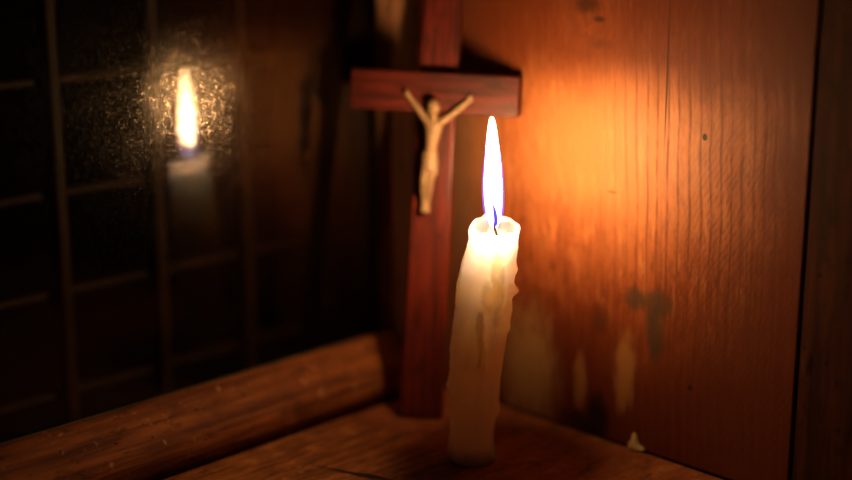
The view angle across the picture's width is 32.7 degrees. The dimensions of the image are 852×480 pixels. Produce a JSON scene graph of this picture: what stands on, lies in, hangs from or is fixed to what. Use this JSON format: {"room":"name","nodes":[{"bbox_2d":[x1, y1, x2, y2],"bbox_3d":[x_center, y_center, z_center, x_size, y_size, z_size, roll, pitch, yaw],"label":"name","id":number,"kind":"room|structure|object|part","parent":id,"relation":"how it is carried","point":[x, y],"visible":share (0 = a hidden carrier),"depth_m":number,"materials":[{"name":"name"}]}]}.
{"room":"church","nodes":[
{"label":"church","id":0,"kind":"room"},
{"bbox_2d":[445,0,822,479],"bbox_3d":[0.082,-0.166,0.615,0.022,0.520,0.212,-14,19,-43],"label":"wall","id":1,"kind":"structure","parent":0,"point":[654,169],"depth_m":0.62,"materials":[{"name":"brown wood"}]},
{"bbox_2d":[0,0,446,479],"bbox_3d":[-0.243,-0.127,0.522,0.622,0.550,0.130,-14,19,-43],"label":"window","id":2,"kind":"structure","parent":1,"relation":"in","point":[170,432],"depth_m":0.71,"materials":[{"name":"brown wood"}]},
{"bbox_2d":[0,0,310,423],"bbox_3d":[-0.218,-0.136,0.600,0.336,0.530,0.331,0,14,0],"label":"grille","id":3,"kind":"object","parent":2,"relation":"attached to","point":[279,392],"depth_m":0.69,"materials":[{"name":"brown wood"}]},
{"bbox_3d":[-0.217,0.110,0.526,0.583,0.029,0.018,-14,19,-43],"label":"rail","id":4,"kind":"part","parent":2,"relation":"part of","materials":[{"name":"brown wood"}]},
{"bbox_2d":[163,386,722,479],"bbox_3d":[-0.092,0.169,0.409,0.620,0.030,0.340,-14,19,-43],"label":"windowsill","id":5,"kind":"structure","parent":1,"relation":"attached to","point":[375,443],"depth_m":0.64,"materials":[{"name":"brown wood"}]},
{"bbox_2d":[349,0,521,418],"bbox_3d":[0.004,-0.023,0.676,0.077,0.214,0.037,-3,14,-13],"label":"crucifix","id":6,"kind":"object","parent":5,"relation":"on","point":[438,92],"visible":1,"depth_m":0.67,"materials":[{"name":"brown wood"}]},
{"bbox_3d":[0.003,-0.023,0.676,0.020,0.215,0.009,4,7,7],"label":"upright post","id":7,"kind":"part","parent":6,"relation":"part of","materials":[{"name":"brown wood"}]},
{"bbox_2d":[446,204,519,467],"bbox_3d":[0.024,0.023,0.618,0.030,0.153,0.029,0,14,0],"label":"candle","id":8,"kind":"object","parent":5,"relation":"on","point":[486,288],"visible":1,"depth_m":0.61,"materials":[{"name":"wax"}]},
{"bbox_2d":[627,433,644,451],"bbox_3d":[0.094,0.090,0.647,0.009,0.009,0.004,14,19,43],"label":"wax","id":9,"kind":"object","parent":5,"relation":"on","point":[633,444],"visible":1,"depth_m":0.65,"materials":[{"name":"beige wax"}]},
{"bbox_2d":[792,0,851,479],"bbox_3d":[0.305,-0.111,0.399,0.421,0.520,0.022,14,19,43],"label":"trim","id":10,"kind":"structure","parent":1,"relation":"attached to","point":[822,450],"depth_m":0.57,"materials":[{"name":"brown wood"}]}
]}

